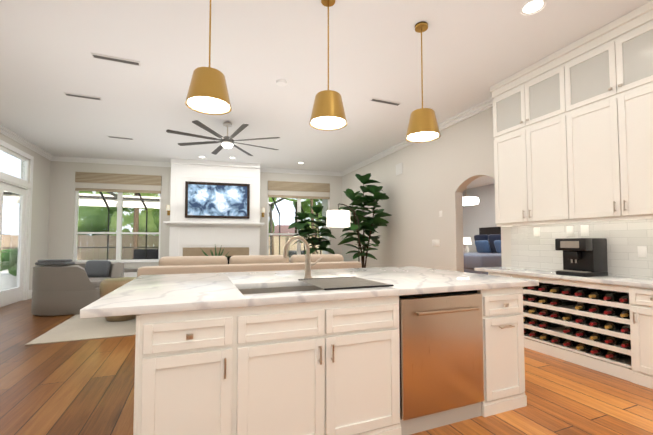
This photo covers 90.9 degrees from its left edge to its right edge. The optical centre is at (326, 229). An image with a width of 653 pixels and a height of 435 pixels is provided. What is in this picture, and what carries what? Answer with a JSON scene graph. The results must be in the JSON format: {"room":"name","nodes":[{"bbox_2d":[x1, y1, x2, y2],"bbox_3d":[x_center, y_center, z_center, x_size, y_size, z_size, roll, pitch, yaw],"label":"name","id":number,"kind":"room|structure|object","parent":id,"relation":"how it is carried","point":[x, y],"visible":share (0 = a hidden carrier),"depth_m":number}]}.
{"room":"kitchen","nodes":[
{"label":"kitchen","id":0,"kind":"room"},
{"bbox_2d":[0,133,50,298],"bbox_3d":[-4.304,-0.394,1.387,0.160,3.350,14.260,1,-2,-22],"label":"wall","id":1,"kind":"structure","parent":0,"point":[40,207],"depth_m":7.34},
{"bbox_2d":[0,140,33,306],"bbox_3d":[-6.084,-0.092,5.945,0.149,3.110,2.240,1,-2,-22],"label":"door frame","id":2,"kind":"structure","parent":1,"relation":"in","point":[21,188],"depth_m":6.66},
{"bbox_2d":[0,124,52,160],"bbox_3d":[-4.223,-2.009,1.550,0.085,0.109,13.780,1,-2,-22],"label":"crown molding","id":3,"kind":"structure","parent":1,"relation":"attached to","point":[3,130],"depth_m":6.41},
{"bbox_2d":[48,161,341,267],"bbox_3d":[-3.184,-0.095,8.871,7.503,3.350,0.160,1,-2,-14],"label":"wall","id":4,"kind":"structure","parent":0,"point":[61,214],"depth_m":8.30},
{"bbox_2d":[73,172,161,262],"bbox_3d":[-5.340,-0.299,8.281,2.030,2.290,0.135,1,-2,-14],"label":"window","id":5,"kind":"structure","parent":4,"relation":"in","point":[120,184],"depth_m":8.26},
{"bbox_2d":[35,145,340,175],"bbox_3d":[-3.113,-1.717,8.838,7.360,0.109,1.043,1,-2,-22],"label":"crown molding","id":6,"kind":"structure","parent":4,"relation":"attached to","point":[55,158],"depth_m":8.36},
{"bbox_2d":[267,181,329,260],"bbox_3d":[-0.804,-0.253,9.434,1.910,2.290,0.135,1,-2,-14],"label":"window","id":7,"kind":"structure","parent":4,"relation":"in","point":[299,191],"depth_m":9.39},
{"bbox_2d":[169,158,259,263],"bbox_3d":[-2.925,-0.107,8.577,2.222,3.350,0.533,1,-2,-14],"label":"wall","id":8,"kind":"structure","parent":0,"point":[195,240],"depth_m":8.37},
{"bbox_2d":[166,205,169,214],"bbox_3d":[-4.178,-0.516,8.476,0.099,0.260,0.152,1,-2,-22],"label":"sconce","id":9,"kind":"object","parent":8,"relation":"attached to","point":[168,209],"visible":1,"depth_m":8.45},
{"bbox_2d":[163,221,264,226],"bbox_3d":[-2.857,-0.140,8.310,2.460,0.115,0.168,1,-2,-14],"label":"mantel","id":10,"kind":"object","parent":8,"relation":"attached to","point":[213,224],"visible":1,"depth_m":8.27},
{"bbox_2d":[185,181,249,218],"bbox_3d":[-2.830,-0.765,8.394,1.600,0.930,0.041,1,-2,-14],"label":"art","id":11,"kind":"object","parent":8,"relation":"attached to","point":[215,200],"visible":0.98,"depth_m":8.39},
{"bbox_2d":[0,0,651,189],"bbox_3d":[1.839,-2.011,4.136,14.200,0.100,15.500,1,-2,-22],"label":"ceiling","id":12,"kind":"structure","parent":0,"point":[473,51],"depth_m":3.86},
{"bbox_2d":[64,92,101,100],"bbox_3d":[-3.480,-1.924,4.605,0.434,0.034,0.120,1,-2,-22],"label":"ceiling vent","id":13,"kind":"object","parent":12,"relation":"in","point":[67,94],"depth_m":4.65},
{"bbox_2d":[91,53,140,65],"bbox_3d":[-2.400,-1.961,3.677,0.474,0.034,0.113,1,-2,-22],"label":"ceiling vent","id":14,"kind":"object","parent":12,"relation":"in","point":[98,56],"depth_m":3.71},
{"bbox_2d":[107,135,133,139],"bbox_3d":[-4.102,-1.852,6.416,0.426,0.034,0.130,1,-2,-22],"label":"ceiling vent","id":15,"kind":"object","parent":12,"relation":"in","point":[107,135],"depth_m":6.47},
{"bbox_2d":[185,0,231,114],"bbox_3d":[-0.877,-1.474,2.419,0.326,1.109,0.326,1,-2,-22],"label":"pendant light","id":16,"kind":"object","parent":12,"relation":"hanging from","point":[208,94],"visible":1,"depth_m":2.31},
{"bbox_2d":[166,120,279,155],"bbox_3d":[-1.746,-1.674,5.668,1.913,0.449,1.913,1,-2,-22],"label":"ceiling fan","id":17,"kind":"object","parent":12,"relation":"hanging from","point":[227,141],"visible":1,"depth_m":5.56},
{"bbox_2d":[276,79,286,85],"bbox_3d":[-0.591,-1.940,4.202,0.141,0.034,0.179,1,-2,-22],"label":"ceiling vent","id":18,"kind":"object","parent":12,"relation":"in","point":[281,82],"depth_m":4.21},
{"bbox_2d":[309,0,346,130],"bbox_3d":[0.015,-1.459,2.773,0.326,1.109,0.326,1,-2,-22],"label":"pendant light","id":19,"kind":"object","parent":12,"relation":"hanging from","point":[328,113],"visible":1,"depth_m":2.67},
{"bbox_2d":[369,98,400,105],"bbox_3d":[0.878,-1.917,4.778,0.502,0.034,0.113,1,-2,-22],"label":"ceiling vent","id":20,"kind":"object","parent":12,"relation":"in","point":[372,99],"depth_m":4.82},
{"bbox_2d":[405,21,440,142],"bbox_3d":[0.930,-1.445,3.126,0.326,1.109,0.326,1,-2,-22],"label":"pendant light","id":21,"kind":"object","parent":12,"relation":"hanging from","point":[423,126],"visible":1,"depth_m":3.03},
{"bbox_2d":[463,188,478,205],"bbox_3d":[4.282,-1.256,9.872,0.720,0.949,0.720,1,-2,-22],"label":"bedroom ceiling light","id":22,"kind":"object","parent":12,"relation":"hanging from","point":[470,200],"visible":0.67,"depth_m":9.55},
{"bbox_2d":[521,0,545,14],"bbox_3d":[1.859,-2.005,2.895,0.193,0.008,0.193,1,-3,-28],"label":"recessed light","id":23,"kind":"object","parent":12,"relation":"in","point":[535,6],"depth_m":2.90},
{"bbox_2d":[0,298,652,434],"bbox_3d":[1.839,1.437,3.998,14.200,0.100,15.500,1,-2,-22],"label":"floor","id":24,"kind":"structure","parent":0,"point":[82,387],"depth_m":2.60},
{"bbox_2d":[31,259,123,315],"bbox_3d":[-4.509,0.987,5.908,1.297,0.925,1.141,1,-2,-22],"label":"armchair","id":25,"kind":"object","parent":24,"relation":"on","point":[64,287],"visible":0.81,"depth_m":5.40},
{"bbox_2d":[25,314,135,344],"bbox_3d":[-2.154,1.471,6.257,4.470,0.012,3.450,1,-2,-22],"label":"rug","id":26,"kind":"object","parent":24,"relation":"on","point":[75,328],"visible":0.25,"depth_m":4.44},
{"bbox_2d":[99,277,136,321],"bbox_3d":[-3.254,1.098,5.128,0.610,0.640,0.610,1,-2,-22],"label":"table","id":27,"kind":"object","parent":26,"relation":"on","point":[107,286],"visible":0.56,"depth_m":4.90},
{"bbox_2d":[137,254,361,276],"bbox_3d":[-1.164,0.928,5.454,3.450,1.005,1.054,1,-2,-22],"label":"sofa","id":28,"kind":"object","parent":26,"relation":"on","point":[197,264],"visible":0.23,"depth_m":4.97},
{"bbox_3d":[-2.148,1.264,6.725,1.300,0.437,0.700,1,-2,-22],"label":"coffee table","id":29,"kind":"object","parent":26,"relation":"on","visible":0},
{"bbox_2d":[201,245,229,257],"bbox_3d":[-2.318,0.670,6.700,0.589,0.745,0.614,1,-2,-22],"label":"potted plant","id":30,"kind":"object","parent":29,"relation":"on","point":[216,254],"visible":0.25,"depth_m":6.65},
{"bbox_2d":[124,267,139,276],"bbox_3d":[-5.329,1.250,7.909,2.737,0.585,0.538,1,-2,-14],"label":"window seat","id":31,"kind":"object","parent":24,"relation":"on","point":[130,272],"visible":0.02,"depth_m":7.80},
{"bbox_2d":[288,206,335,253],"bbox_3d":[-0.370,0.448,8.463,1.366,2.230,1.006,1,-2,-22],"label":"plant","id":32,"kind":"object","parent":24,"relation":"on","point":[307,231],"visible":0.71,"depth_m":8.43},
{"bbox_2d":[108,272,538,434],"bbox_3d":[0.062,0.881,2.536,2.710,0.894,1.382,1,-2,-22],"label":"kitchen island","id":33,"kind":"object","parent":24,"relation":"on","point":[407,350],"depth_m":1.86},
{"bbox_2d":[80,272,247,318],"bbox_3d":[-1.038,0.402,2.271,0.715,0.042,1.595,1,-2,-22],"label":"island countertop","id":34,"kind":"structure","parent":33,"relation":"on","point":[192,290],"depth_m":1.77},
{"bbox_2d":[312,266,538,291],"bbox_3d":[0.753,0.431,2.983,1.280,0.042,1.595,1,-2,-22],"label":"island countertop","id":35,"kind":"structure","parent":33,"relation":"on","point":[409,279],"depth_m":2.53},
{"bbox_2d":[327,203,359,261],"bbox_3d":[0.406,0.483,6.212,0.835,1.979,0.450,1,-2,-22],"label":"floor lamp","id":36,"kind":"object","parent":24,"relation":"on","point":[338,218],"visible":0.73,"depth_m":5.99},
{"bbox_2d":[338,173,391,267],"bbox_3d":[0.806,0.118,6.990,1.233,2.771,1.186,1,-2,-22],"label":"plant","id":37,"kind":"object","parent":24,"relation":"on","point":[369,225],"visible":0.85,"depth_m":7.03},
{"bbox_2d":[463,227,501,274],"bbox_3d":[5.141,0.761,10.650,2.190,1.779,2.060,1,-2,-22],"label":"bed","id":38,"kind":"object","parent":24,"relation":"on","point":[487,245],"visible":0.31,"depth_m":10.49},
{"bbox_2d":[488,272,541,343],"bbox_3d":[2.410,0.972,4.142,0.483,0.840,0.360,1,-2,-22],"label":"base cabinet","id":39,"kind":"object","parent":24,"relation":"on","point":[532,295],"depth_m":3.74},
{"bbox_2d":[626,288,652,388],"bbox_3d":[2.963,0.917,2.753,0.483,0.840,0.372,1,-2,-22],"label":"base cabinet","id":40,"kind":"object","parent":24,"relation":"on","point":[639,301],"depth_m":2.77},
{"bbox_2d":[474,268,652,287],"bbox_3d":[2.647,0.508,3.544,0.498,0.040,2.080,1,-2,-22],"label":"countertop","id":41,"kind":"structure","parent":40,"relation":"on","point":[626,281],"depth_m":3.28},
{"bbox_2d":[555,238,607,276],"bbox_3d":[2.712,0.287,3.428,0.364,0.390,0.300,1,-2,-22],"label":"coffee machine","id":42,"kind":"object","parent":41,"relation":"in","point":[584,257],"visible":0.98,"depth_m":3.33},
{"bbox_3d":[5.328,1.336,12.145,0.520,0.749,0.520,1,-2,-22],"label":"nightstand","id":43,"kind":"object","parent":24,"relation":"on","visible":0},
{"bbox_2d":[463,237,471,251],"bbox_3d":[5.328,0.627,12.174,0.340,0.669,0.340,1,-2,-22],"label":"table lamp","id":44,"kind":"object","parent":43,"relation":"on","point":[466,240],"visible":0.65,"depth_m":12.09},
{"bbox_2d":[322,107,510,271],"bbox_3d":[2.661,-0.272,4.437,0.160,3.350,14.781,1,-2,-22],"label":"wall","id":45,"kind":"structure","parent":0,"point":[441,173],"depth_m":6.07},
{"bbox_2d":[396,163,401,174],"bbox_3d":[1.577,-1.316,6.971,0.011,0.232,0.190,1,-2,-22],"label":"switch plates","id":46,"kind":"object","parent":45,"relation":"attached to","point":[398,172],"depth_m":6.95},
{"bbox_2d":[341,97,493,175],"bbox_3d":[1.497,-1.787,7.104,0.074,0.109,5.561,1,-2,-22],"label":"crown molding","id":47,"kind":"structure","parent":45,"relation":"attached to","point":[465,114],"depth_m":5.67},
{"bbox_2d":[432,240,439,245],"bbox_3d":[1.997,0.241,5.851,0.011,0.092,0.188,1,-2,-22],"label":"switch plates","id":48,"kind":"object","parent":45,"relation":"attached to","point":[434,242],"depth_m":5.85},
{"bbox_2d":[492,56,569,227],"bbox_3d":[2.599,-0.991,3.960,0.323,1.810,0.983,1,-2,-22],"label":"upper cabinet","id":49,"kind":"object","parent":45,"relation":"attached to","point":[525,110],"depth_m":3.90},
{"bbox_2d":[558,8,652,223],"bbox_3d":[2.920,-1.024,3.155,0.323,1.810,0.983,1,-2,-22],"label":"upper cabinet","id":50,"kind":"object","parent":45,"relation":"attached to","point":[573,137],"depth_m":3.14},
{"bbox_2d":[462,184,496,251],"bbox_3d":[6.900,-0.063,9.682,0.160,3.350,8.520,1,-2,-22],"label":"wall","id":51,"kind":"structure","parent":0,"point":[480,214],"depth_m":12.27},
{"label":"outside","id":52,"kind":"structure","parent":0,"visible":0},
{"bbox_2d":[78,191,321,259],"bbox_3d":[-5.363,-5.325,22.152,95.942,16.481,37.161,1,-2,-22],"label":"trees","id":53,"kind":"object","parent":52,"point":[136,216],"depth_m":26.62},
{"bbox_3d":[-10.541,2.978,38.052,170.000,0.140,140.000,1,-2,-22],"label":"lawn","id":54,"kind":"structure","parent":52,"visible":0},
{"bbox_2d":[1,234,321,259],"bbox_3d":[-5.122,0.943,13.676,92.000,1.980,28.580,1,-2,-22],"label":"fence","id":55,"kind":"object","parent":54,"relation":"on","point":[98,241],"depth_m":24.51},
{"bbox_2d":[273,225,301,250],"bbox_3d":[-2.359,1.288,44.609,15.200,3.759,11.200,1,-2,-22],"label":"house","id":56,"kind":"structure","parent":54,"relation":"on","point":[284,229],"depth_m":40.24},
{"bbox_2d":[289,250,303,257],"bbox_3d":[-2.228,1.975,24.492,1.200,0.779,0.600,1,-2,-22],"label":"bench","id":57,"kind":"object","parent":54,"relation":"on","point":[292,252],"depth_m":24.63},
{"bbox_3d":[-11.313,1.831,11.616,21.000,0.040,27.400,1,-2,-22],"label":"patio slab","id":58,"kind":"object","parent":54,"relation":"on","visible":0},
{"bbox_2d":[0,249,17,290],"bbox_3d":[-11.222,1.159,11.842,0.945,1.319,8.667,2,-3,-41],"label":"bush","id":59,"kind":"object","parent":58,"relation":"on","point":[14,274],"depth_m":8.63},
{"bbox_2d":[133,249,158,258],"bbox_3d":[-6.104,1.241,11.398,1.200,1.119,0.700,1,-2,-22],"label":"box","id":60,"kind":"object","parent":58,"relation":"on","point":[139,253],"depth_m":10.99},
{"bbox_2d":[1,191,304,259],"bbox_3d":[-6.412,-0.005,8.003,13.064,3.340,12.010,1,-2,-22],"label":"screen","id":61,"kind":"object","parent":58,"relation":"on","point":[101,200],"depth_m":13.24}
]}

